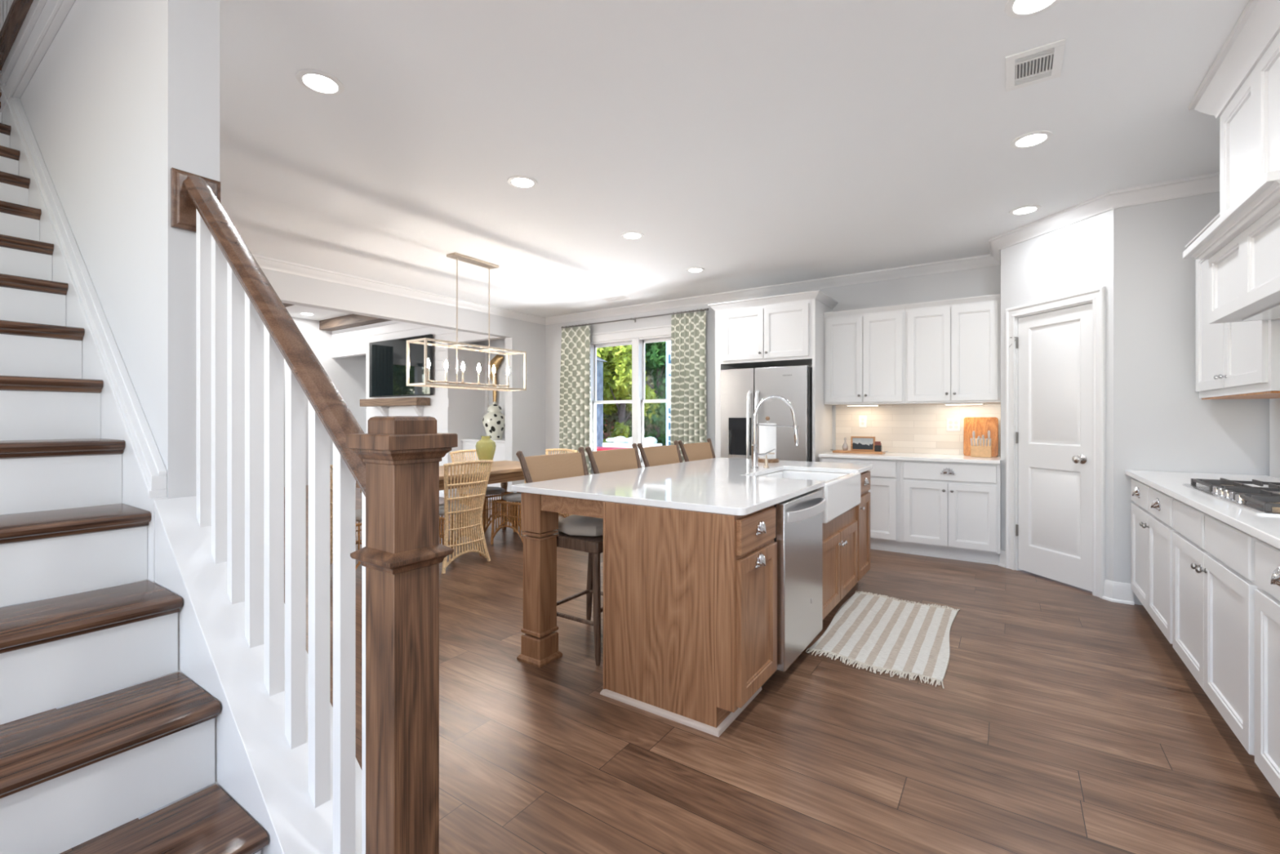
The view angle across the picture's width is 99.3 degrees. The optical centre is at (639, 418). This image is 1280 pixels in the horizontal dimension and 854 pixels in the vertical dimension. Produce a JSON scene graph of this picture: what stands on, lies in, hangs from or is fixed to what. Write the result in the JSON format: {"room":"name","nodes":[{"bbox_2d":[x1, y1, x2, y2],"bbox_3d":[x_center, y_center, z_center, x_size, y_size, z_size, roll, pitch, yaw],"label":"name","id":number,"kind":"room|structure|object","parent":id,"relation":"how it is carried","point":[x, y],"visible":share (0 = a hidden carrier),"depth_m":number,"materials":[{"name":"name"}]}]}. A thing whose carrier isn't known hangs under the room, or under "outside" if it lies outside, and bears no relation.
{"room":"kitchen","nodes":[
{"label":"kitchen","id":0,"kind":"room"},
{"bbox_2d":[0,0,219,818],"bbox_3d":[-2.991,-1.400,2.742,4.070,5.300,0.123,0,0,34],"label":"wall","id":1,"kind":"structure","parent":0,"point":[125,93],"depth_m":1.67,"materials":[{"name":"white paint"}]},
{"bbox_2d":[285,304,351,320],"bbox_3d":[-5.723,-1.950,6.701,4.900,0.200,7.850,0,0,34],"label":"ceiling","id":2,"kind":"structure","parent":0,"point":[321,314],"depth_m":9.58,"materials":[{"name":"white paint"}]},
{"bbox_2d":[319,314,392,331],"bbox_3d":[-4.048,-1.764,9.077,4.780,0.169,0.225,0,0,34],"label":"ceiling beam","id":3,"kind":"structure","parent":2,"relation":"attached to","point":[349,321],"depth_m":9.82,"materials":[{"name":"brown wood"}]},
{"bbox_2d":[284,316,366,487],"bbox_3d":[-5.766,-0.400,6.639,4.900,3.300,7.700,0,0,34],"label":"wall","id":4,"kind":"structure","parent":0,"point":[348,375],"depth_m":10.58,"materials":[{"name":"white paint"}]},
{"bbox_2d":[260,267,545,502],"bbox_3d":[-4.099,-0.287,4.599,0.150,3.075,9.200,0,0,34],"label":"wall","id":5,"kind":"structure","parent":0,"point":[525,411],"depth_m":7.48,"materials":[{"name":"white paint"}]},
{"bbox_2d":[252,172,1219,324],"bbox_3d":[-1.003,-1.478,2.616,7.200,0.094,9.000,0,0,34],"label":"trim","id":6,"kind":"structure","parent":5,"relation":"attached to","point":[1210,183],"depth_m":5.48,"materials":[{"name":"white paint"}]},
{"bbox_2d":[333,321,504,497],"bbox_3d":[-3.768,-0.310,9.489,4.800,3.120,0.740,0,0,34],"label":"wall","id":7,"kind":"structure","parent":0,"point":[466,407],"depth_m":8.79,"materials":[{"name":"white"}]},
{"bbox_2d":[360,397,430,416],"bbox_3d":[-4.135,-0.165,9.126,1.660,0.330,0.248,0,0,34],"label":"fireplace mantel","id":8,"kind":"object","parent":7,"relation":"attached to","point":[417,403],"visible":0.98,"depth_m":8.87,"materials":[{"name":"brown wood"}]},
{"bbox_2d":[360,397,430,406],"bbox_3d":[-4.135,-0.268,9.126,1.660,0.125,0.248,0,0,34],"label":"shelf","id":9,"kind":"object","parent":8,"relation":"attached to","point":[414,402],"depth_m":8.86,"materials":[{"name":"brown wood"}]},
{"bbox_2d":[368,333,432,397],"bbox_3d":[-4.039,-0.850,9.162,1.780,0.970,0.079,0,0,34],"label":"television","id":10,"kind":"object","parent":7,"relation":"attached to","point":[387,358],"visible":0.99,"depth_m":9.14,"materials":[{"name":"black plastic"}]},
{"bbox_2d":[331,320,496,497],"bbox_3d":[-3.980,-0.296,9.178,4.780,3.088,0.012,0,0,34],"label":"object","id":11,"kind":"structure","parent":7,"relation":"attached to","point":[380,331],"depth_m":9.18,"materials":[{"name":"white"}]},
{"bbox_2d":[460,348,505,499],"bbox_3d":[-2.223,0.040,8.577,1.220,2.420,0.509,0,0,34],"label":"trim","id":12,"kind":"structure","parent":7,"relation":"attached to","point":[470,443],"depth_m":8.58,"materials":[{"name":"white paint"}]},
{"bbox_2d":[482,401,505,439],"bbox_3d":[-2.314,0.034,8.658,0.376,0.602,0.376,0,0,34],"label":"ginger jar","id":13,"kind":"object","parent":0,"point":[494,421],"visible":0.93,"depth_m":8.54,"materials":[{"name":"white ceramic"}]},
{"bbox_2d":[1,0,1248,317],"bbox_3d":[-1.017,-1.675,2.595,7.500,0.300,9.350,0,0,34],"label":"ceiling","id":14,"kind":"structure","parent":0,"point":[749,144],"depth_m":2.89,"materials":[{"name":"white paint"}]},
{"bbox_2d":[295,69,344,95],"bbox_3d":[-1.452,-1.522,2.473,0.192,0.007,0.192,0,0,34],"label":"recessed light","id":15,"kind":"object","parent":14,"relation":"in","point":[321,82],"visible":1,"depth_m":2.46,"materials":[{"name":"white plastic"}]},
{"bbox_2d":[406,252,526,391],"bbox_3d":[-1.623,-0.905,5.226,0.279,1.239,1.179,0,0,34],"label":"linear chandelier","id":16,"kind":"object","parent":14,"relation":"hanging from","point":[457,256],"visible":1,"depth_m":5.12,"materials":[{"name":"beige metal"}]},
{"bbox_2d":[426,358,510,386],"bbox_3d":[-1.623,-0.427,5.226,0.040,0.211,0.970,0,0,34],"label":"candle","id":17,"kind":"object","parent":16,"relation":"on","point":[446,365],"depth_m":5.14,"materials":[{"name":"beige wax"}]},
{"bbox_2d":[507,175,537,188],"bbox_3d":[-0.757,-1.522,3.513,0.192,0.007,0.192,0,0,34],"label":"recessed light","id":18,"kind":"object","parent":14,"relation":"in","point":[517,181],"visible":1,"depth_m":3.50,"materials":[{"name":"white plastic"}]},
{"bbox_2d":[602,296,631,302],"bbox_3d":[-0.300,-1.520,6.951,0.350,0.008,0.160,0,0,34],"label":"ceiling vent","id":19,"kind":"object","parent":14,"relation":"in","point":[620,298],"visible":1,"depth_m":6.94,"materials":[{"name":"white plastic"}]},
{"bbox_2d":[620,231,644,239],"bbox_3d":[-0.065,-1.522,4.542,0.192,0.007,0.192,0,0,34],"label":"recessed light","id":20,"kind":"object","parent":14,"relation":"in","point":[627,235],"visible":1,"depth_m":4.53,"materials":[{"name":"white plastic"}]},
{"bbox_2d":[685,266,704,272],"bbox_3d":[0.570,-1.522,5.593,0.192,0.007,0.192,0,0,34],"label":"recessed light","id":21,"kind":"object","parent":14,"relation":"in","point":[695,269],"visible":1,"depth_m":5.58,"materials":[{"name":"white plastic"}]},
{"bbox_2d":[1008,204,1040,215],"bbox_3d":[2.820,-1.522,3.985,0.192,0.007,0.192,0,0,34],"label":"recessed light","id":22,"kind":"object","parent":14,"relation":"in","point":[1028,209],"visible":1,"depth_m":3.98,"materials":[{"name":"white plastic"}]},
{"bbox_2d":[1009,130,1053,148],"bbox_3d":[2.141,-1.522,2.978,0.192,0.007,0.192,0,0,34],"label":"recessed light","id":23,"kind":"object","parent":14,"relation":"in","point":[1036,138],"visible":1,"depth_m":2.97,"materials":[{"name":"white plastic"}]},
{"bbox_2d":[1004,0,1061,18],"bbox_3d":[1.439,-1.522,1.976,0.192,0.007,0.192,0,0,34],"label":"recessed light","id":24,"kind":"object","parent":14,"relation":"in","point":[1018,9],"visible":1,"depth_m":2.01,"materials":[{"name":"white plastic"}]},
{"bbox_2d":[1005,38,1066,92],"bbox_3d":[1.707,-1.520,2.358,0.202,0.008,0.290,0,0,34],"label":"ceiling vent","id":25,"kind":"object","parent":14,"relation":"in","point":[1041,64],"visible":1,"depth_m":2.35,"materials":[{"name":"white plastic"}]},
{"bbox_2d":[1017,53,1053,78],"bbox_3d":[1.707,-1.524,2.358,0.132,0.001,0.220,0,0,34],"label":"grille","id":26,"kind":"object","parent":25,"relation":"attached to","point":[1028,65],"depth_m":2.35,"materials":[{"name":"grey"}]},
{"bbox_2d":[0,484,1279,853],"bbox_3d":[-3.029,1.300,3.993,12.300,0.100,9.200,0,0,34],"label":"floor","id":27,"kind":"structure","parent":0,"point":[1064,719],"depth_m":2.10,"materials":[{"name":"brown wood"}]},
{"bbox_2d":[0,71,361,853],"bbox_3d":[-2.812,-0.346,1.962,4.903,3.191,1.280,0,0,34],"label":"staircase","id":28,"kind":"structure","parent":27,"relation":"on","point":[202,744],"depth_m":1.34,"materials":[{"name":"white paint"}]},
{"bbox_2d":[0,0,75,119],"bbox_3d":[-2.487,-2.200,2.255,2.670,1.100,0.114,0,0,34],"label":"guard","id":29,"kind":"object","parent":28,"relation":"on","point":[28,28],"visible":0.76,"depth_m":2.57,"materials":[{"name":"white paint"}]},
{"bbox_2d":[170,167,457,853],"bbox_3d":[-0.845,0.269,1.282,1.120,1.962,0.137,0,0,34],"label":"balustrade","id":30,"kind":"object","parent":28,"relation":"on","point":[246,334],"visible":1,"depth_m":1.17,"materials":[{"name":"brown wood"}]},
{"bbox_2d":[329,464,361,569],"bbox_3d":[-2.275,0.803,4.409,0.496,0.901,0.560,0,0,34],"label":"rattan chair","id":31,"kind":"object","parent":27,"relation":"on","point":[358,512],"visible":0.13,"depth_m":4.24,"materials":[{"name":"brown"}]},
{"bbox_2d":[355,509,361,521],"bbox_3d":[-2.239,0.789,4.463,0.362,0.061,0.357,0,0,-35],"label":"cushion","id":32,"kind":"object","parent":31,"relation":"on","point":[358,512],"depth_m":4.29,"materials":[{"name":"grey fabric"}]},
{"bbox_2d":[355,460,524,529],"bbox_3d":[-1.699,0.868,5.266,0.870,0.765,1.800,0,0,34],"label":"dining table","id":33,"kind":"object","parent":27,"relation":"on","point":[503,472],"visible":0.17,"depth_m":5.19,"materials":[{"name":"brown wood"}]},
{"bbox_2d":[475,435,496,465],"bbox_3d":[-1.587,0.335,5.600,0.207,0.300,0.207,0,0,34],"label":"glass vase","id":34,"kind":"object","parent":33,"relation":"on","point":[486,446],"visible":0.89,"depth_m":5.53,"materials":[{"name":"green"}]},
{"bbox_2d":[439,459,493,573],"bbox_3d":[-1.624,0.803,4.688,0.560,0.901,0.496,0,0,34],"label":"rattan chair","id":35,"kind":"object","parent":27,"relation":"on","point":[465,526],"visible":0.84,"depth_m":4.55,"materials":[{"name":"beige"}]},
{"bbox_2d":[439,502,468,515],"bbox_3d":[-1.677,0.789,4.724,0.362,0.061,0.357,0,0,14],"label":"cushion","id":36,"kind":"object","parent":35,"relation":"on","point":[442,509],"depth_m":4.61,"materials":[{"name":"grey fabric"}]},
{"bbox_2d":[449,448,515,536],"bbox_3d":[-1.721,0.803,5.957,0.560,0.901,0.496,0,0,34],"label":"rattan chair","id":37,"kind":"object","parent":27,"relation":"on","point":[493,491],"visible":0.31,"depth_m":5.86,"materials":[{"name":"beige"}]},
{"bbox_2d":[469,486,505,495],"bbox_3d":[-1.668,0.789,5.921,0.357,0.061,0.362,0,0,-35],"label":"cushion","id":38,"kind":"object","parent":37,"relation":"on","point":[494,491],"depth_m":5.82,"materials":[{"name":"grey fabric"}]},
{"bbox_2d":[490,454,542,544],"bbox_3d":[-1.126,0.803,5.420,0.560,0.901,0.496,0,0,34],"label":"rattan chair","id":39,"kind":"object","parent":27,"relation":"on","point":[513,498],"visible":0.2,"depth_m":5.35,"materials":[{"name":"beige"}]},
{"bbox_2d":[502,492,520,502],"bbox_3d":[-1.179,0.789,5.457,0.362,0.061,0.357,0,0,14],"label":"cushion","id":40,"kind":"object","parent":39,"relation":"on","point":[513,497],"depth_m":5.32,"materials":[{"name":"grey fabric"}]},
{"bbox_2d":[515,448,577,528],"bbox_3d":[-1.043,0.803,6.115,0.496,0.901,0.560,0,0,34],"label":"rattan chair","id":41,"kind":"object","parent":27,"relation":"on","point":[565,515],"visible":0.05,"depth_m":6.27,"materials":[{"name":"brown"}]},
{"bbox_2d":[515,446,603,666],"bbox_3d":[-0.310,0.715,3.070,0.544,1.071,0.559,0,0,34],"label":"bar stool","id":42,"kind":"object","parent":27,"relation":"on","point":[575,532],"visible":0.53,"depth_m":2.95,"materials":[{"name":"brown wood"}]},
{"bbox_2d":[555,514,603,536],"bbox_3d":[-0.261,0.586,3.037,0.404,0.075,0.374,0,0,-37],"label":"cushion","id":43,"kind":"object","parent":42,"relation":"on","point":[574,525],"depth_m":2.88,"materials":[{"name":"beige fabric"}]},
{"bbox_2d":[585,443,641,474],"bbox_3d":[0.020,0.715,3.556,0.544,1.071,0.559,0,0,34],"label":"bar stool","id":44,"kind":"object","parent":27,"relation":"on","point":[615,460],"visible":0.27,"depth_m":3.68,"materials":[{"name":"brown wood"}]},
{"bbox_2d":[636,440,682,466],"bbox_3d":[0.350,0.715,4.041,0.544,1.071,0.559,0,0,34],"label":"bar stool","id":45,"kind":"object","parent":27,"relation":"on","point":[655,455],"visible":0.28,"depth_m":4.17,"materials":[{"name":"fabric"}]},
{"bbox_2d":[516,470,870,737],"bbox_3d":[0.558,0.816,3.443,1.275,0.869,2.448,0,0,34],"label":"kitchen island","id":46,"kind":"object","parent":27,"relation":"on","point":[690,597],"visible":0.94,"depth_m":2.33,"materials":[{"name":"brown wood"}]},
{"bbox_2d":[511,457,872,515],"bbox_3d":[0.548,0.365,3.481,1.303,0.030,2.445,0,0,34],"label":"island countertop","id":47,"kind":"structure","parent":46,"relation":"on","point":[718,485],"depth_m":2.87,"materials":[{"name":"white stone"}]},
{"bbox_2d":[758,416,778,462],"bbox_3d":[1.021,0.168,4.348,0.176,0.365,0.176,0,0,34],"label":"paper towel holder","id":48,"kind":"object","parent":47,"relation":"on","point":[767,418],"visible":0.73,"depth_m":4.28,"materials":[{"name":"brown wood"}]},
{"bbox_2d":[759,422,776,458],"bbox_3d":[1.021,0.181,4.348,0.134,0.280,0.134,0,0,34],"label":"paper towel roll","id":49,"kind":"object","parent":48,"relation":"on","point":[767,434],"visible":0.91,"depth_m":4.29,"materials":[{"name":"white"}]},
{"bbox_2d":[750,395,799,468],"bbox_3d":[0.937,0.094,3.781,0.331,0.513,0.060,0,0,11],"label":"kitchen faucet","id":50,"kind":"object","parent":47,"relation":"on","point":[755,455],"visible":1,"depth_m":3.79,"materials":[{"name":"silver metal"}]},
{"bbox_2d":[755,470,860,523],"bbox_3d":[1.042,0.476,3.524,0.562,0.223,0.836,0,0,34],"label":"farmhouse sink","id":51,"kind":"object","parent":47,"relation":"in","point":[841,491],"visible":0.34,"depth_m":3.42,"materials":[{"name":"white"}]},
{"bbox_2d":[677,438,715,462],"bbox_3d":[0.680,0.715,4.527,0.544,1.071,0.559,0,0,34],"label":"bar stool","id":52,"kind":"object","parent":27,"relation":"on","point":[699,451],"visible":0.24,"depth_m":4.66,"materials":[{"name":"brown wood"}]},
{"bbox_2d":[720,364,812,461],"bbox_3d":[1.434,0.362,5.895,0.945,1.775,0.737,0,0,34],"label":"refrigerator","id":53,"kind":"object","parent":27,"relation":"on","point":[741,389],"visible":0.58,"depth_m":5.62,"materials":[{"name":"grey"}]},
{"bbox_2d":[707,289,838,462],"bbox_3d":[1.452,-0.004,5.963,1.225,2.508,0.702,0,0,34],"label":"tall cabinet","id":54,"kind":"object","parent":27,"relation":"on","point":[786,330],"visible":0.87,"depth_m":5.68,"materials":[{"name":"white paint"}]},
{"bbox_2d":[760,488,825,686],"bbox_3d":[0.601,0.817,2.861,0.657,0.866,0.616,0,0,34],"label":"dishwasher","id":55,"kind":"object","parent":27,"relation":"on","point":[798,538],"visible":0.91,"depth_m":2.61,"materials":[{"name":"silver metal"}]},
{"bbox_2d":[819,457,901,552],"bbox_3d":[2.250,0.817,5.443,0.732,0.866,0.665,0,0,34],"label":"base cabinet","id":56,"kind":"object","parent":27,"relation":"on","point":[885,474],"visible":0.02,"depth_m":5.08,"materials":[{"name":"white paint"}]},
{"bbox_2d":[818,451,1000,463],"bbox_3d":[2.571,0.368,5.232,1.500,0.030,0.654,0,0,34],"label":"countertop","id":57,"kind":"structure","parent":56,"relation":"on","point":[887,455],"depth_m":5.00,"materials":[{"name":"stone"}]},
{"bbox_2d":[830,448,888,454],"bbox_3d":[2.214,0.337,5.508,0.547,0.032,0.180,0,0,34],"label":"serving tray","id":58,"kind":"object","parent":57,"relation":"on","point":[834,451],"visible":0.99,"depth_m":5.45,"materials":[{"name":"brown wood"}]},
{"bbox_2d":[850,435,875,451],"bbox_3d":[2.260,0.258,5.513,0.230,0.145,0.030,0,0,34],"label":"framed picture","id":59,"kind":"object","parent":58,"relation":"on","point":[857,443],"visible":0.91,"depth_m":5.51,"materials":[{"name":"brown wood"}]},
{"bbox_2d":[874,440,881,451],"bbox_3d":[2.371,0.281,5.413,0.060,0.100,0.060,0,0,34],"label":"jar","id":60,"kind":"object","parent":58,"relation":"on","point":[877,447],"visible":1,"depth_m":5.39,"materials":[{"name":"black glass"}]},
{"bbox_2d":[963,417,998,456],"bbox_3d":[3.189,0.173,5.092,0.274,0.364,0.077,0,0,34],"label":"cutting board","id":61,"kind":"object","parent":57,"relation":"on","point":[980,425],"visible":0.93,"depth_m":5.10,"materials":[{"name":"brown wood"}]},
{"bbox_2d":[970,430,991,457],"bbox_3d":[3.093,0.232,4.933,0.160,0.242,0.163,0,0,34],"label":"knife block","id":62,"kind":"object","parent":57,"relation":"on","point":[980,447],"visible":1,"depth_m":4.91,"materials":[{"name":"brown wood"}]},
{"bbox_2d":[805,590,959,688],"bbox_3d":[1.480,1.243,3.224,0.676,0.012,1.310,0,0,34],"label":"striped rug","id":63,"kind":"object","parent":27,"relation":"on","point":[880,632],"visible":1,"depth_m":3.09,"materials":[{"name":"fabric"}]},
{"bbox_2d":[900,460,1000,564],"bbox_3d":[2.870,0.817,5.021,0.768,0.866,0.665,0,0,34],"label":"base cabinet","id":64,"kind":"object","parent":27,"relation":"on","point":[951,510],"visible":0.99,"depth_m":4.76,"materials":[{"name":"white paint"}]},
{"bbox_2d":[1130,478,1177,644],"bbox_3d":[3.207,0.816,2.999,0.665,0.869,1.115,0,0,34],"label":"base cabinet","id":65,"kind":"object","parent":27,"relation":"on","point":[1152,529],"visible":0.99,"depth_m":3.09,"materials":[{"name":"white paint"}]},
{"bbox_2d":[1172,498,1260,755],"bbox_3d":[2.588,0.816,2.088,0.665,0.869,1.084,0,0,34],"label":"base cabinet","id":66,"kind":"object","parent":27,"relation":"on","point":[1214,585],"visible":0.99,"depth_m":2.13,"materials":[{"name":"white paint"}]},
{"bbox_2d":[1254,539,1279,796],"bbox_3d":[1.979,0.816,1.193,0.665,0.869,1.079,0,0,34],"label":"base cabinet","id":67,"kind":"object","parent":27,"relation":"on","point":[1267,557],"visible":0.99,"depth_m":1.71,"materials":[{"name":"white paint"}]},
{"bbox_3d":[1.406,0.816,0.350,0.665,0.869,0.959,0,0,34],"label":"base cabinet","id":68,"kind":"object","parent":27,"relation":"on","visible":0},
{"bbox_2d":[1124,470,1279,549],"bbox_3d":[2.342,0.365,1.717,0.654,0.030,4.313,0,0,34],"label":"countertop","id":69,"kind":"structure","parent":68,"relation":"on","point":[1266,528],"depth_m":2.37,"materials":[{"name":"stone"}]},
{"bbox_2d":[1182,477,1279,515],"bbox_3d":[2.735,0.325,2.276,0.475,0.050,1.040,0,0,34],"label":"gas cooktop","id":70,"kind":"object","parent":69,"relation":"in","point":[1255,500],"visible":1,"depth_m":2.34,"materials":[{"name":"silver metal"}]},
{"bbox_2d":[466,265,1000,474],"bbox_3d":[-0.478,-0.400,7.791,12.350,3.300,0.150,0,0,34],"label":"wall","id":71,"kind":"structure","parent":0,"point":[985,281],"depth_m":6.75,"materials":[{"name":"white paint"}]},
{"bbox_2d":[488,354,503,402],"bbox_3d":[-2.367,-0.635,8.923,0.354,0.810,0.110,0,0,34],"label":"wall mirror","id":72,"kind":"object","parent":71,"relation":"attached to","point":[497,359],"visible":0.8,"depth_m":8.91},
{"bbox_2d":[590,324,671,467],"bbox_3d":[0.005,-0.242,7.426,1.940,1.945,0.190,0,0,34],"label":"window","id":73,"kind":"structure","parent":71,"relation":"in","point":[637,338],"depth_m":7.42,"materials":[{"name":"white paint"}]},
{"bbox_2d":[560,307,709,328],"bbox_3d":[-0.136,-1.337,7.397,2.432,0.065,0.115,0,0,34],"label":"curtain rod","id":74,"kind":"object","parent":71,"relation":"attached to","point":[707,308],"visible":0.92,"depth_m":7.28,"materials":[{"name":"silver metal"}]},
{"bbox_2d":[559,323,591,475],"bbox_3d":[-0.935,-0.062,7.890,0.575,2.585,0.090,0,0,34],"label":"curtain","id":75,"kind":"object","parent":74,"relation":"hanging from","point":[575,420],"visible":0.74,"depth_m":7.87,"materials":[{"name":"green fabric"}]},
{"bbox_2d":[670,308,706,462],"bbox_3d":[0.619,-0.062,6.834,0.522,2.585,0.090,0,0,34],"label":"curtain","id":76,"kind":"object","parent":74,"relation":"hanging from","point":[688,414],"visible":0.65,"depth_m":6.83,"materials":[{"name":"green fabric"}]},
{"bbox_2d":[822,304,906,404],"bbox_3d":[2.316,-0.617,5.573,0.766,0.950,0.375,0,0,34],"label":"upper cabinet","id":77,"kind":"object","parent":71,"relation":"attached to","point":[864,348],"visible":0.99,"depth_m":5.43,"materials":[{"name":"white paint"}]},
{"bbox_2d":[835,403,1000,455],"bbox_3d":[2.751,0.101,5.498,1.500,0.502,0.011,0,0,34],"label":"tile backsplash","id":78,"kind":"structure","parent":71,"relation":"attached to","point":[899,428],"depth_m":5.50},
{"bbox_2d":[858,415,866,426],"bbox_3d":[2.356,0.035,5.753,0.078,0.124,0.009,0,0,34],"label":"outlet","id":79,"kind":"object","parent":78,"relation":"attached to","point":[862,419],"visible":1,"depth_m":5.75,"materials":[{"name":"white plastic"}]},
{"bbox_2d":[946,418,960,431],"bbox_3d":[3.045,0.065,5.285,0.118,0.124,0.009,0,0,34],"label":"outlet","id":80,"kind":"object","parent":78,"relation":"attached to","point":[952,424],"visible":1,"depth_m":5.28,"materials":[{"name":"white plastic"}]},
{"bbox_2d":[948,421,958,428],"bbox_3d":[3.043,0.065,5.282,0.078,0.074,0.002,0,0,34],"label":"socket","id":81,"kind":"object","parent":80,"relation":"attached to","point":[952,424],"depth_m":5.28,"materials":[{"name":"white"}]},
{"bbox_2d":[904,293,1000,404],"bbox_3d":[2.952,-0.617,5.141,0.768,0.950,0.375,0,0,34],"label":"upper cabinet","id":82,"kind":"object","parent":71,"relation":"attached to","point":[953,346],"visible":0.97,"depth_m":5.00,"materials":[{"name":"white paint"}]},
{"bbox_2d":[944,402,983,404],"bbox_3d":[3.031,-0.133,5.092,0.310,0.016,0.110,0,0,34],"label":"light","id":83,"kind":"object","parent":82,"relation":"attached to","point":[966,403],"visible":0.96,"depth_m":5.03,"materials":[{"name":"white plastic"}]},
{"bbox_2d":[1000,208,1113,581],"bbox_3d":[3.212,-0.138,4.183,0.120,2.775,0.921,0,0,-11],"label":"wall","id":84,"kind":"structure","parent":0,"point":[1078,256],"depth_m":4.04,"materials":[{"name":"white paint"}]},
{"bbox_2d":[1008,302,1092,591],"bbox_3d":[3.143,0.208,4.191,0.105,2.056,0.671,0,0,-11],"label":"door","id":85,"kind":"structure","parent":84,"relation":"in","point":[1054,435],"depth_m":4.15,"materials":[{"name":"white paint"}]},
{"bbox_2d":[1005,286,1106,598],"bbox_3d":[3.200,0.169,4.174,0.146,2.163,0.801,0,0,-11],"label":"trim","id":86,"kind":"structure","parent":84,"relation":"attached to","point":[1097,296],"depth_m":3.84,"materials":[{"name":"white paint"}]},
{"bbox_2d":[998,549,1134,604],"bbox_3d":[3.151,1.183,4.122,0.096,0.134,1.015,0,0,-15],"label":"baseboard","id":87,"kind":"structure","parent":84,"relation":"attached to","point":[1113,591],"depth_m":3.70,"materials":[{"name":"white paint"}]},
{"bbox_2d":[1113,191,1269,604],"bbox_3d":[3.624,-0.138,3.520,0.862,2.775,0.103,0,0,34],"label":"wall","id":88,"kind":"structure","parent":0,"point":[1161,421],"depth_m":3.58,"materials":[{"name":"white paint"}]},
{"bbox_2d":[1269,398,1279,478],"bbox_3d":[1.632,-0.138,-0.045,0.150,2.775,7.960,0,0,34],"label":"tile backsplash","id":89,"kind":"structure","parent":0,"point":[1274,403],"depth_m":3.23,"materials":[{"name":"tile"}]},
{"bbox_2d":[1182,0,1279,324],"bbox_3d":[2.616,-0.980,2.067,0.594,1.089,1.080,0,0,34],"label":"range hood","id":90,"kind":"object","parent":89,"relation":"attached to","point":[1241,88],"visible":1,"depth_m":2.18,"materials":[{"name":"white paint"}]},
{"bbox_2d":[1182,169,1279,259],"bbox_3d":[2.623,-0.784,2.077,0.594,0.068,1.055,0,0,34],"label":"mantel shelf","id":91,"kind":"object","parent":90,"relation":"attached to","point":[1262,198],"depth_m":2.11,"materials":[{"name":"white paint"}]},
{"bbox_2d":[1185,213,1279,399],"bbox_3d":[3.318,-0.610,2.899,0.369,0.987,1.195,0,0,34],"label":"upper cabinet","id":92,"kind":"object","parent":89,"relation":"attached to","point":[1237,360],"visible":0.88,"depth_m":2.90,"materials":[{"name":"white paint"}]},
{"label":"outside","id":93,"kind":"structure","parent":0,"visible":0},
{"bbox_2d":[603,419,614,439],"bbox_3d":[2.987,0.150,23.965,30.000,2.600,17.000,0,0,34],"label":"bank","id":94,"kind":"object","parent":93,"point":[606,434],"depth_m":18.41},
{"bbox_2d":[603,370,631,438],"bbox_3d":[-1.485,-1.582,17.144,3.384,6.075,3.897,0,0,34],"label":"tree","id":95,"kind":"object","parent":94,"relation":"on","point":[629,422],"visible":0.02,"depth_m":17.16,"materials":[{"name":"green plant"}]},
{"bbox_2d":[603,374,657,436],"bbox_3d":[0.213,-0.099,17.286,2.575,2.792,3.773,0,0,-33],"label":"tree","id":96,"kind":"object","parent":94,"relation":"on","point":[614,416],"visible":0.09,"depth_m":17.05,"materials":[{"name":"green plant"}]},
{"bbox_2d":[611,341,666,445],"bbox_3d":[0.373,-0.829,15.267,2.243,4.570,2.516,0,0,39],"label":"tree","id":97,"kind":"object","parent":94,"relation":"on","point":[655,353],"visible":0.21,"depth_m":15.08,"materials":[{"name":"green plant"}]},
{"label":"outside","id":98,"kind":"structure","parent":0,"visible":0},
{"bbox_3d":[-2.088,1.450,14.719,32.000,0.100,38.000,0,0,34],"label":"ground","id":99,"kind":"structure","parent":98,"visible":0},
{"bbox_2d":[596,356,606,446],"bbox_3d":[-1.713,-0.200,13.980,1.450,3.200,1.000,0,0,34],"label":"garden shed","id":100,"kind":"object","parent":99,"relation":"on","point":[599,361],"visible":0.02,"depth_m":13.85,"materials":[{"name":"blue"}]},
{"bbox_2d":[596,446,626,450],"bbox_3d":[-0.659,0.975,10.060,0.880,0.850,0.540,0,0,34],"label":"bin","id":101,"kind":"object","parent":99,"relation":"on","point":[598,448],"visible":0.04,"depth_m":9.83,"materials":[{"name":"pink plastic"}]},
{"bbox_2d":[596,344,661,442],"bbox_3d":[-0.602,-0.864,14.579,2.384,4.741,1.968,0,0,34],"label":"tree","id":102,"kind":"object","parent":99,"relation":"on","point":[618,358],"visible":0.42,"depth_m":14.35,"materials":[{"name":"green plant"}]},
{"bbox_2d":[602,442,662,448],"bbox_3d":[-0.167,0.955,11.141,1.200,0.890,0.458,0,0,34],"label":"stack","id":103,"kind":"object","parent":99,"relation":"on","point":[627,445],"visible":0.09,"depth_m":11.01,"materials":[{"name":"white"}]},
{"bbox_2d":[605,435,657,444],"bbox_3d":[-0.180,0.460,11.156,1.220,0.180,0.411,0,0,34],"label":"tarp","id":104,"kind":"object","parent":103,"relation":"on","point":[649,440],"visible":0.69,"depth_m":11.07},
{"bbox_2d":[666,341,671,445],"bbox_3d":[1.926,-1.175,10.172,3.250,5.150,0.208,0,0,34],"label":"house","id":105,"kind":"structure","parent":99,"relation":"on","point":[668,343],"depth_m":10.98,"materials":[{"name":"white"}]},
{"bbox_2d":[668,354,671,444],"bbox_3d":[0.629,-0.675,10.933,0.130,2.490,0.008,0,0,34],"label":"print","id":106,"kind":"object","parent":105,"relation":"attached to","point":[669,355],"depth_m":10.96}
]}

